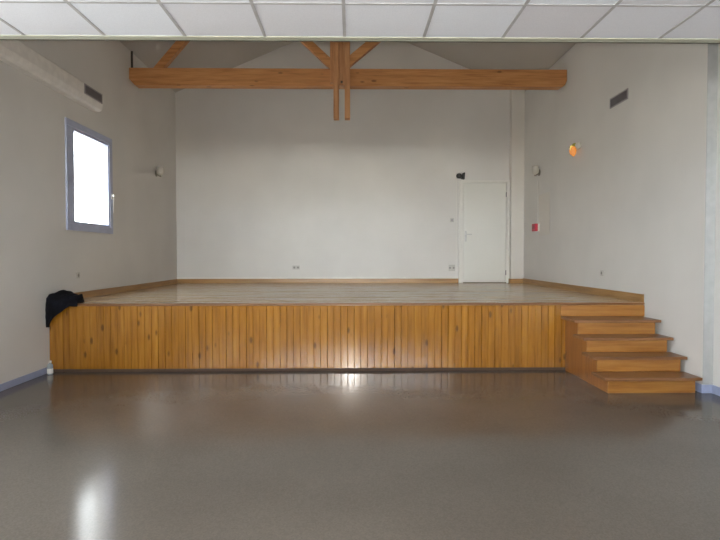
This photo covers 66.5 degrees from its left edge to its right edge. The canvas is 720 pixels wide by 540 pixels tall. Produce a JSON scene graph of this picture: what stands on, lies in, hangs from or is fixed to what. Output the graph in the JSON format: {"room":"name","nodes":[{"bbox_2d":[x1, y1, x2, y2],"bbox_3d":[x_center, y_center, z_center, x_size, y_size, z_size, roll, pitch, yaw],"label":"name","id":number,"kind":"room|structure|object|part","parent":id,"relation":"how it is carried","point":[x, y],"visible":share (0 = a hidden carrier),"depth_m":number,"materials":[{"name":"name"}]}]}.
{"room":"community hall","nodes":[
{"label":"community hall","id":0,"kind":"room"},
{"bbox_2d":[0,40,176,383],"bbox_3d":[-3.771,-1.042,3.060,0.300,4.680,16.885,0,2,-1],"label":"wall","id":1,"kind":"structure","parent":0,"point":[39,258],"depth_m":6.93,"materials":[{"name":"white paint"}]},
{"bbox_2d":[0,367,46,391],"bbox_3d":[-3.577,1.324,0.738,0.014,0.072,11.513,0,2,-1],"label":"baseboard","id":2,"kind":"structure","parent":1,"relation":"attached to","point":[22,379],"depth_m":5.94,"materials":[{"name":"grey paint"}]},
{"bbox_2d":[0,40,102,111],"bbox_3d":[-3.594,-2.266,5.936,0.144,0.245,3.346,0,2,-1],"label":"air duct","id":3,"kind":"object","parent":1,"relation":"attached to","point":[14,53],"visible":1,"depth_m":6.28,"materials":[{"name":"paint"}]},
{"bbox_3d":[-3.549,-2.345,7.318,0.012,0.130,0.500,0,2,-1],"label":"grille frame","id":4,"kind":"part","parent":3,"relation":"part of","materials":[{"name":"grey metal"}]},
{"bbox_2d":[64,117,115,233],"bbox_3d":[-3.699,-1.220,7.511,0.178,1.400,1.310,0,2,-1],"label":"window","id":5,"kind":"structure","parent":1,"relation":"in","point":[71,127],"depth_m":7.44,"materials":[{"name":"grey paint"}]},
{"bbox_3d":[-3.716,-1.221,7.553,0.077,1.230,1.055,0,2,-1],"label":"sash","id":6,"kind":"part","parent":5,"relation":"part of","materials":[{"name":"glass"}]},
{"bbox_2d":[75,279,177,297],"bbox_3d":[-3.698,0.290,8.855,0.018,0.088,4.772,0,2,-1],"label":"baseboard","id":7,"kind":"structure","parent":1,"relation":"attached to","point":[92,293],"depth_m":8.56,"materials":[{"name":"brown wood"}]},
{"bbox_2d":[155,166,163,176],"bbox_3d":[-3.663,-1.783,9.995,0.219,0.176,0.132,1,2,30],"label":"wall lamp","id":8,"kind":"object","parent":1,"relation":"attached to","point":[159,171],"visible":1,"depth_m":9.94,"materials":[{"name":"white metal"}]},
{"bbox_2d":[175,42,509,280],"bbox_3d":[-0.159,-2.025,11.384,7.176,6.200,0.300,0,2,-1],"label":"wall","id":9,"kind":"structure","parent":0,"point":[268,182],"depth_m":11.23,"materials":[{"name":"white paint"}]},
{"bbox_2d":[177,277,457,278],"bbox_3d":[-0.857,0.162,11.276,5.772,0.035,0.012,0,2,-1],"label":"strip","id":10,"kind":"object","parent":9,"relation":"attached to","point":[177,277],"visible":1,"depth_m":11.27,"materials":[{"name":"brown wood"}]},
{"bbox_2d":[178,279,458,282],"bbox_3d":[-0.848,0.223,11.274,5.754,0.088,0.018,0,2,-1],"label":"baseboard","id":11,"kind":"structure","parent":9,"relation":"attached to","point":[179,280],"depth_m":11.27,"materials":[{"name":"brown wood"}]},
{"bbox_2d":[449,265,454,270],"bbox_3d":[1.891,-0.044,11.311,0.130,0.130,0.014,0,2,-1],"label":"wall socket","id":12,"kind":"object","parent":9,"relation":"attached to","point":[451,267],"visible":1,"depth_m":11.30,"materials":[{"name":"plastic"}]},
{"bbox_2d":[456,172,464,239],"bbox_3d":[2.041,-0.919,11.207,0.180,2.126,0.180,0,2,-1],"label":"spotlight","id":13,"kind":"object","parent":9,"relation":"attached to","point":[459,176],"visible":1,"depth_m":11.26,"materials":[{"name":"black plastic"}]},
{"bbox_2d":[458,180,509,282],"bbox_3d":[2.551,-0.785,11.260,1.040,2.100,0.095,0,2,-1],"label":"door","id":14,"kind":"structure","parent":9,"relation":"in","point":[484,205],"depth_m":11.28,"materials":[{"name":"white paint"}]},
{"bbox_2d":[120,41,575,92],"bbox_3d":[-0.036,-4.181,3.033,7.776,1.849,16.885,0,2,-1],"label":"ceiling","id":15,"kind":"structure","parent":0,"point":[196,54],"depth_m":10.09,"materials":[{"name":"white paint"}]},
{"bbox_2d":[129,41,566,119],"bbox_3d":[-0.174,-3.689,8.869,7.075,2.540,0.330,0,2,-1],"label":"roof truss","id":16,"kind":"object","parent":15,"relation":"attached to","point":[339,75],"visible":0.86,"depth_m":8.86,"materials":[{"name":"wood"}]},
{"bbox_3d":[-0.381,-3.662,8.776,0.086,2.490,0.150,0,2,-1],"label":"king post","id":17,"kind":"part","parent":16,"relation":"part of","materials":[{"name":"brown wood"}]},
{"bbox_3d":[-0.203,-3.662,8.779,0.086,2.490,0.150,0,2,-1],"label":"king post","id":18,"kind":"part","parent":16,"relation":"part of","materials":[{"name":"brown wood"}]},
{"bbox_2d":[0,370,719,539],"bbox_3d":[-0.032,1.393,3.180,7.776,0.200,16.885,0,2,-1],"label":"floor","id":19,"kind":"structure","parent":0,"point":[447,454],"depth_m":3.69,"materials":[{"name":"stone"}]},
{"bbox_2d":[47,361,52,374],"bbox_3d":[-3.600,1.132,6.379,0.064,0.157,0.064,0,2,-1],"label":"water bottle","id":20,"kind":"object","parent":19,"relation":"on","point":[50,365],"visible":1,"depth_m":6.35,"materials":[{"name":"plastic"}]},
{"bbox_2d":[49,283,644,371],"bbox_3d":[-0.169,0.735,8.908,7.071,0.812,4.792,0,2,-1],"label":"stage","id":21,"kind":"object","parent":19,"relation":"on","point":[178,327],"visible":0.87,"depth_m":6.54,"materials":[{"name":"brown wood"}]},
{"bbox_2d":[45,290,83,327],"bbox_3d":[-3.488,0.453,6.647,0.377,0.421,0.545,0,2,-1],"label":"cloth","id":22,"kind":"object","parent":21,"relation":"on","point":[56,302],"visible":1,"depth_m":6.41,"materials":[{"name":"black fabric"}]},
{"bbox_2d":[561,305,702,392],"bbox_3d":[2.908,0.826,6.001,1.004,0.780,1.156,0,2,-1],"label":"wooden steps","id":23,"kind":"structure","parent":19,"relation":"on","point":[604,344],"depth_m":5.97,"materials":[{"name":"brown wood"}]},
{"bbox_3d":[2.476,0.906,6.034,0.020,0.619,1.079,0,2,-1],"label":"panel","id":24,"kind":"part","parent":23,"relation":"part of","materials":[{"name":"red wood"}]},
{"bbox_3d":[3.336,0.905,6.046,0.020,0.619,1.079,0,2,-1],"label":"panel","id":25,"kind":"part","parent":23,"relation":"part of","materials":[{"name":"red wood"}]},
{"bbox_2d":[0,0,719,38],"bbox_3d":[0.018,-1.657,-0.417,7.176,0.026,9.254,0,2,-1],"label":"ceiling","id":26,"kind":"structure","parent":0,"point":[28,18],"depth_m":3.84,"materials":[{"name":"tile"}]},
{"bbox_2d":[0,35,719,42],"bbox_3d":[-0.051,-1.763,4.186,7.176,0.009,0.065,0,2,-1],"label":"ceiling edge","id":27,"kind":"structure","parent":26,"relation":"attached to","point":[74,37],"depth_m":4.18,"materials":[{"name":"white metal"}]},
{"bbox_2d":[0,0,719,38],"bbox_3d":[0.019,-1.641,-0.441,7.176,0.004,9.204,0,2,-1],"label":"grid","id":28,"kind":"object","parent":26,"relation":"attached to","point":[434,4],"visible":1,"depth_m":3.63,"materials":[{"name":"white metal"}]},
{"bbox_2d":[0,39,719,43],"bbox_3d":[-0.051,-1.766,4.223,7.176,0.019,0.010,0,2,-1],"label":"ceiling edge","id":29,"kind":"structure","parent":26,"relation":"attached to","point":[0,39],"depth_m":4.22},
{"bbox_2d":[509,90,524,278],"bbox_3d":[3.201,-2.004,11.210,0.261,4.539,0.150,0,2,-1],"label":"wall pillar","id":30,"kind":"structure","parent":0,"point":[517,97],"depth_m":11.15,"materials":[{"name":"paint"}]},
{"bbox_2d":[508,279,522,282],"bbox_3d":[3.184,0.221,11.260,0.261,0.088,0.168,0,2,-1],"label":"baseboard","id":31,"kind":"structure","parent":30,"relation":"attached to","point":[510,280],"depth_m":11.18,"materials":[{"name":"brown wood"}]},
{"bbox_2d":[524,43,707,383],"bbox_3d":[3.573,-1.192,8.520,0.401,4.680,6.182,0,2,-1],"label":"wall","id":32,"kind":"structure","parent":0,"point":[629,205],"depth_m":6.95,"materials":[{"name":"white paint"}]},
{"bbox_2d":[532,166,539,175],"bbox_3d":[3.284,-1.833,10.198,0.219,0.176,0.132,-1,2,-32],"label":"wall lamp","id":33,"kind":"object","parent":32,"relation":"attached to","point":[535,169],"visible":1,"depth_m":10.13,"materials":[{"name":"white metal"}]},
{"bbox_2d":[532,223,539,231],"bbox_3d":[3.302,-0.799,10.333,0.088,0.160,0.220,0,2,-1],"label":"fire alarm","id":34,"kind":"object","parent":32,"relation":"attached to","point":[535,227],"visible":1,"depth_m":10.24,"materials":[{"name":"red plastic"}]},
{"bbox_2d":[539,192,549,235],"bbox_3d":[3.348,-1.010,9.988,0.006,0.760,0.560,0,2,-1],"label":"wall panel","id":35,"kind":"object","parent":32,"relation":"attached to","point":[544,199],"visible":1,"depth_m":9.96,"materials":[{"name":"paint"}]},
{"bbox_2d":[569,142,580,156],"bbox_3d":[3.305,-1.859,8.469,0.135,0.222,0.296,0,2,-1],"label":"wall lamp","id":36,"kind":"object","parent":32,"relation":"attached to","point":[572,150],"visible":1,"depth_m":8.41,"materials":[{"name":"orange glass"}]},
{"bbox_2d":[523,278,643,301],"bbox_3d":[3.359,0.279,8.886,0.018,0.098,4.622,0,2,-1],"label":"baseboard","id":37,"kind":"structure","parent":32,"relation":"attached to","point":[637,297],"depth_m":8.00,"materials":[{"name":"brown wood"}]},
{"bbox_2d":[610,88,627,108],"bbox_3d":[3.384,-2.239,7.185,0.014,0.135,0.480,0,2,-1],"label":"air vent","id":38,"kind":"object","parent":32,"relation":"in","point":[622,96],"visible":1,"depth_m":7.17,"materials":[{"name":"grey metal"}]},
{"bbox_2d":[702,44,717,384],"bbox_3d":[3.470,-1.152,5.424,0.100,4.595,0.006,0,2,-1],"label":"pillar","id":39,"kind":"structure","parent":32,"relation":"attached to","point":[712,68],"depth_m":5.44,"materials":[{"name":"white paint"}]},
{"bbox_2d":[713,44,719,386],"bbox_3d":[3.750,-0.968,0.082,0.300,4.680,10.703,0,2,-1],"label":"wall","id":40,"kind":"structure","parent":0,"point":[716,340],"depth_m":5.41,"materials":[{"name":"white paint"}]},
{"bbox_2d":[695,382,719,395],"bbox_3d":[3.534,1.310,0.845,0.115,0.085,11.513,0,2,-1],"label":"baseboard","id":41,"kind":"structure","parent":40,"relation":"attached to","point":[700,388],"depth_m":5.47,"materials":[{"name":"blue paint"}]}
]}

